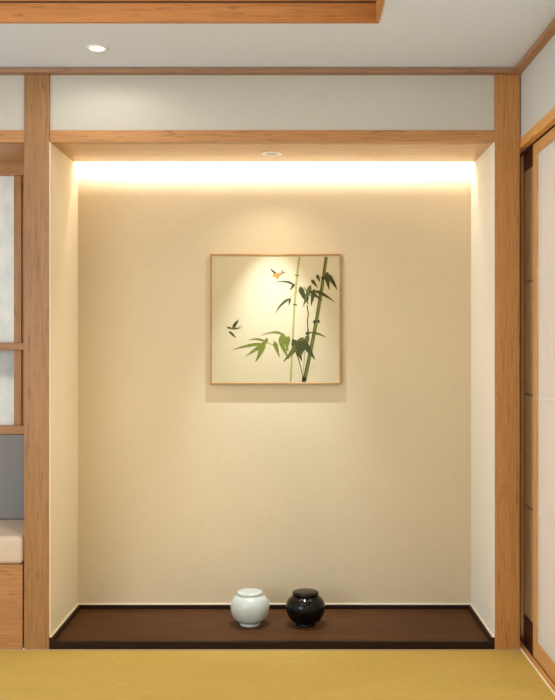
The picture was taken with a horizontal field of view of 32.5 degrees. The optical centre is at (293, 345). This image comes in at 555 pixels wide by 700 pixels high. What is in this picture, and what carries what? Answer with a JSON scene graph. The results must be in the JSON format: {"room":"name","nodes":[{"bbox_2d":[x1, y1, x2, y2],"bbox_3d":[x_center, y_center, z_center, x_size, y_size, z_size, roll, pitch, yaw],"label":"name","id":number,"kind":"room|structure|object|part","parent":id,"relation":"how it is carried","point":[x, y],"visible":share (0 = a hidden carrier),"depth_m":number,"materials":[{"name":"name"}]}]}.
{"room":"traditional dwelling","nodes":[
{"label":"traditional dwelling","id":0,"kind":"room"},
{"bbox_2d":[49,142,77,636],"bbox_3d":[-1.027,0.117,4.260,0.004,2.320,0.513,0,0,0],"label":"wall","id":1,"kind":"structure","parent":0,"point":[63,172],"depth_m":4.23,"materials":[{"name":"beige paint"}]},
{"bbox_2d":[49,605,80,641],"bbox_3d":[-1.019,1.234,4.258,0.020,0.019,0.515,0,0,0],"label":"baseboard","id":2,"kind":"structure","parent":1,"relation":"attached to","point":[53,638],"depth_m":4.20,"materials":[{"name":"brown wood"}]},
{"bbox_2d":[0,649,519,650],"bbox_3d":[-0.675,1.276,3.995,3.249,0.003,0.010,0,0,0],"label":"trim","id":3,"kind":"structure","parent":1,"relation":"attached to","point":[0,649],"depth_m":3.99,"materials":[{"name":"brown wood"}]},
{"bbox_2d":[0,75,493,129],"bbox_3d":[-0.728,-1.036,4.026,3.144,0.255,0.028,0,0,0],"label":"wall","id":4,"kind":"structure","parent":0,"point":[77,102],"depth_m":4.01,"materials":[{"name":"white paint"}]},
{"bbox_2d":[0,68,514,74],"bbox_3d":[-0.689,-1.151,4.005,3.222,0.019,0.070,0,0,0],"label":"trim","id":5,"kind":"structure","parent":4,"relation":"attached to","point":[3,71],"depth_m":3.97,"materials":[{"name":"brown wood"}]},
{"bbox_2d":[78,162,470,603],"bbox_3d":[-0.092,0.057,4.546,2.073,2.440,0.060,0,0,0],"label":"wall","id":6,"kind":"structure","parent":0,"point":[192,490],"depth_m":4.52,"materials":[{"name":"beige paint"}]},
{"bbox_2d":[50,604,493,636],"bbox_3d":[-0.092,1.223,4.260,1.873,0.006,0.513,0,0,0],"label":"trim","id":7,"kind":"structure","parent":6,"relation":"attached to","point":[64,620],"depth_m":4.51,"materials":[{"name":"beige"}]},
{"bbox_2d":[81,605,467,608],"bbox_3d":[-0.092,1.235,4.509,1.833,0.018,0.014,0,0,0],"label":"baseboard","id":8,"kind":"structure","parent":6,"relation":"attached to","point":[82,606],"depth_m":4.50,"materials":[{"name":"brown wood"}]},
{"bbox_2d":[210,254,340,383],"bbox_3d":[-0.087,-0.127,4.504,0.618,0.616,0.022,0,0,0],"label":"framed picture","id":9,"kind":"object","parent":6,"relation":"attached to","point":[275,318],"visible":1,"depth_m":4.50,"materials":[{"name":"beige paper"}]},
{"bbox_2d":[0,0,554,67],"bbox_3d":[-0.610,-1.268,2.000,3.380,0.210,5.200,0,0,0],"label":"ceiling","id":10,"kind":"structure","parent":0,"point":[408,33],"depth_m":3.65,"materials":[{"name":"white paint"}]},
{"bbox_2d":[86,45,107,51],"bbox_3d":[-0.769,-1.161,3.715,0.084,0.004,0.084,0,0,0],"label":"recessed light","id":11,"kind":"object","parent":10,"relation":"in","point":[94,48],"visible":1,"depth_m":3.72,"materials":[{"name":"white"}]},
{"bbox_2d":[0,0,375,1],"bbox_3d":[-0.772,-1.290,3.419,2.155,0.106,0.012,0,0,0],"label":"trim","id":12,"kind":"structure","parent":10,"relation":"attached to","point":[0,0],"depth_m":3.42,"materials":[{"name":"orange wood"}]},
{"bbox_2d":[0,2,375,2],"bbox_3d":[-0.772,-1.234,2.438,2.195,0.007,2.015,0,0,0],"label":"trim","id":13,"kind":"structure","parent":10,"relation":"attached to","point":[0,2],"depth_m":3.42,"materials":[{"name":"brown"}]},
{"bbox_2d":[0,3,378,22],"bbox_3d":[-0.772,-1.195,3.419,2.155,0.070,0.012,0,0,0],"label":"ceiling beam","id":14,"kind":"structure","parent":10,"relation":"attached to","point":[9,12],"depth_m":3.41,"materials":[{"name":"orange wood"}]},
{"bbox_2d":[376,0,384,21],"bbox_3d":[0.299,-1.195,2.438,0.012,0.070,1.951,0,0,0],"label":"trim","id":15,"kind":"structure","parent":10,"relation":"attached to","point":[379,3],"depth_m":3.31,"materials":[{"name":"orange wood"}]},
{"bbox_2d":[0,650,554,699],"bbox_3d":[-0.674,1.302,1.700,3.252,0.050,4.600,0,0,0],"label":"floor","id":16,"kind":"structure","parent":0,"point":[24,675],"depth_m":3.67,"materials":[{"name":"wicker"}]},
{"bbox_2d":[0,562,23,648],"bbox_3d":[-1.718,1.099,4.237,1.164,0.357,0.466,0,0,0],"label":"bench","id":17,"kind":"object","parent":16,"relation":"on","point":[11,575],"visible":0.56,"depth_m":4.00,"materials":[{"name":"brown wood"}]},
{"bbox_2d":[0,519,23,563],"bbox_3d":[-1.695,0.861,4.213,1.110,0.118,0.423,0,0,0],"label":"seat cushion","id":18,"kind":"object","parent":17,"relation":"on","point":[11,530],"visible":0.49,"depth_m":4.01,"materials":[{"name":"beige fabric"}]},
{"bbox_2d":[0,434,23,518],"bbox_3d":[-1.695,0.606,4.417,1.110,0.391,0.043,0,0,0],"label":"cushion","id":19,"kind":"object","parent":18,"relation":"on","point":[11,445],"visible":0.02,"depth_m":4.39,"materials":[{"name":"grey fabric"}]},
{"bbox_2d":[24,75,49,648],"bbox_3d":[-1.081,0.068,4.050,0.105,2.418,0.100,0,0,0],"label":"wooden post","id":20,"kind":"object","parent":16,"relation":"on","point":[36,87],"visible":0.8,"depth_m":4.00,"materials":[{"name":"brown wood"}]},
{"bbox_2d":[0,130,23,161],"bbox_3d":[-1.717,-0.882,4.222,1.166,0.051,0.436,0,0,0],"label":"lintel beam","id":21,"kind":"structure","parent":20,"relation":"attached to","point":[11,141],"depth_m":4.08,"materials":[{"name":"brown wood"}]},
{"bbox_3d":[-1.717,-0.866,4.242,1.166,0.018,0.396,0,0,0],"label":"soffit panel","id":22,"kind":"part","parent":21,"relation":"part of","materials":[{"name":"brown wood"}]},
{"bbox_2d":[49,130,494,161],"bbox_3d":[-0.092,-0.882,4.219,1.873,0.051,0.430,0,0,0],"label":"lintel beam","id":23,"kind":"structure","parent":20,"relation":"attached to","point":[78,145],"depth_m":4.05,"materials":[{"name":"brown wood"}]},
{"bbox_2d":[262,151,281,155],"bbox_3d":[-0.098,-0.855,4.235,0.092,0.004,0.092,0,0,0],"label":"recessed light","id":24,"kind":"object","parent":23,"relation":"attached to","point":[268,153],"visible":1,"depth_m":4.24,"materials":[{"name":"white"}]},
{"bbox_3d":[-0.092,-0.866,4.239,1.873,0.018,0.390,0,0,0],"label":"soffit panel","id":25,"kind":"part","parent":23,"relation":"part of","materials":[{"name":"brown wood"}]},
{"bbox_2d":[49,609,494,648],"bbox_3d":[-0.092,1.260,4.258,1.873,0.033,0.515,0,0,0],"label":"platform","id":26,"kind":"object","parent":16,"relation":"on","point":[89,628],"visible":0.83,"depth_m":4.15,"materials":[{"name":"brown wood"}]},
{"bbox_2d":[230,588,269,626],"bbox_3d":[-0.197,1.169,4.262,0.175,0.152,0.175,0,0,0],"label":"lidded jar","id":27,"kind":"object","parent":26,"relation":"on","point":[249,607],"visible":1,"depth_m":4.20,"materials":[{"name":"white ceramic"}]},
{"bbox_3d":[-0.197,1.104,4.262,0.115,0.020,0.115,0,0,0],"label":"jar lid","id":28,"kind":"part","parent":27,"relation":"part of","materials":[{"name":"white ceramic"}]},
{"bbox_2d":[286,588,324,626],"bbox_3d":[0.051,1.170,4.258,0.176,0.151,0.176,0,0,0],"label":"lidded jar","id":29,"kind":"object","parent":26,"relation":"on","point":[305,607],"visible":1,"depth_m":4.20,"materials":[{"name":"black ceramic"}]},
{"bbox_3d":[0.051,1.106,4.258,0.118,0.024,0.118,0,0,0],"label":"jar lid","id":30,"kind":"part","parent":29,"relation":"part of","materials":[{"name":"black ceramic"}]},
{"bbox_2d":[494,75,519,648],"bbox_3d":[0.896,0.068,4.050,0.105,2.418,0.100,0,0,0],"label":"wooden post","id":31,"kind":"object","parent":16,"relation":"on","point":[506,87],"visible":0.8,"depth_m":4.00,"materials":[{"name":"brown wood"}]},
{"bbox_2d":[471,142,494,636],"bbox_3d":[0.842,0.117,4.260,0.004,2.320,0.513,0,0,0],"label":"wall","id":32,"kind":"structure","parent":0,"point":[483,168],"depth_m":4.22,"materials":[{"name":"paint"}]},
{"bbox_2d":[468,605,494,641],"bbox_3d":[0.834,1.234,4.258,0.020,0.019,0.515,0,0,0],"label":"baseboard","id":33,"kind":"structure","parent":32,"relation":"attached to","point":[491,639],"depth_m":4.20,"materials":[{"name":"brown wood"}]},
{"bbox_2d":[520,158,520,632],"bbox_3d":[1.012,0.082,4.280,0.125,2.490,0.040,0,0,0],"label":"wall","id":34,"kind":"structure","parent":0,"point":[520,158],"depth_m":4.26,"materials":[{"name":"brown"}]},
{"bbox_2d":[520,633,554,694],"bbox_3d":[0.999,1.299,1.830,0.093,0.056,4.860,0,0,0],"label":"door sill","id":35,"kind":"structure","parent":34,"relation":"attached to","point":[528,653],"depth_m":3.81,"materials":[{"name":"orange wood"}]},
{"bbox_2d":[520,34,554,137],"bbox_3d":[1.007,-1.017,1.820,0.106,0.292,4.840,0,0,0],"label":"wall","id":36,"kind":"structure","parent":0,"point":[537,81],"depth_m":3.71,"materials":[{"name":"white paint"}]},
{"bbox_2d":[521,147,532,650],"bbox_3d":[1.011,0.224,3.774,0.020,2.118,0.868,0,0,0],"label":"door","id":37,"kind":"structure","parent":36,"relation":"in","point":[527,158],"depth_m":4.11,"materials":[{"name":"brown wood"}]},
{"bbox_3d":[1.011,1.227,3.774,0.020,0.112,0.758,0,0,0],"label":"rail","id":38,"kind":"part","parent":37,"relation":"part of","materials":[{"name":"brown wood"}]},
{"bbox_3d":[1.011,-0.797,3.774,0.020,0.075,0.758,0,0,0],"label":"rail","id":39,"kind":"part","parent":37,"relation":"part of","materials":[{"name":"brown wood"}]},
{"bbox_3d":[1.009,0.205,3.774,0.002,1.931,0.758,0,0,0],"label":"paper panel","id":40,"kind":"part","parent":37,"relation":"part of","materials":[{"name":"beige paper"}]},
{"bbox_2d":[513,19,554,74],"bbox_3d":[0.939,-1.151,1.720,0.034,0.019,4.640,0,0,0],"label":"trim","id":41,"kind":"structure","parent":36,"relation":"attached to","point":[549,32],"depth_m":3.66,"materials":[{"name":"brown wood"}]},
{"bbox_2d":[520,107,554,683],"bbox_3d":[0.998,0.202,1.820,0.094,2.150,4.840,0,0,0],"label":"door","id":42,"kind":"structure","parent":36,"relation":"in","point":[544,148],"depth_m":3.77,"materials":[{"name":"beige paper"}]},
{"bbox_3d":[0.998,-0.853,1.820,0.094,0.040,4.840,0,0,0],"label":"door head rail","id":43,"kind":"part","parent":42,"relation":"part of","materials":[{"name":"brown wood"}]},
{"bbox_3d":[0.992,1.241,3.469,0.016,0.072,0.787,0,0,0],"label":"rail","id":44,"kind":"part","parent":42,"relation":"part of","materials":[{"name":"brown wood"}]},
{"bbox_3d":[0.992,-0.806,3.469,0.016,0.046,0.787,0,0,0],"label":"rail","id":45,"kind":"part","parent":42,"relation":"part of","materials":[{"name":"brown wood"}]},
{"bbox_3d":[-1.717,0.842,4.485,1.166,0.870,0.030,0,0,0],"label":"wall","id":46,"kind":"structure","parent":0,"visible":0},
{"bbox_2d":[0,162,23,433],"bbox_3d":[-1.717,-0.224,4.440,1.166,1.266,0.060,0,0,0],"label":"window","id":47,"kind":"structure","parent":46,"relation":"in","point":[11,173],"depth_m":4.45,"materials":[{"name":"brown wood"}]},
{"bbox_3d":[-1.802,0.194,4.451,0.995,0.350,0.002,0,0,0],"label":"pane","id":48,"kind":"part","parent":47,"relation":"part of","materials":[{"name":"white glass"}]},
{"bbox_3d":[-1.802,-0.405,4.451,0.995,0.780,0.002,0,0,0],"label":"pane","id":49,"kind":"part","parent":47,"relation":"part of","materials":[{"name":"white paper"}]},
{"bbox_3d":[-1.717,0.389,4.440,1.166,0.040,0.060,0,0,0],"label":"rail","id":50,"kind":"part","parent":47,"relation":"part of","materials":[{"name":"brown wood"}]},
{"bbox_3d":[-1.717,0.002,4.446,1.166,0.034,0.048,0,0,0],"label":"rail","id":51,"kind":"part","parent":47,"relation":"part of","materials":[{"name":"brown wood"}]},
{"bbox_3d":[-1.717,-0.826,4.449,1.166,0.062,0.042,0,0,0],"label":"rail","id":52,"kind":"part","parent":47,"relation":"part of","materials":[{"name":"brown wood"}]}
]}

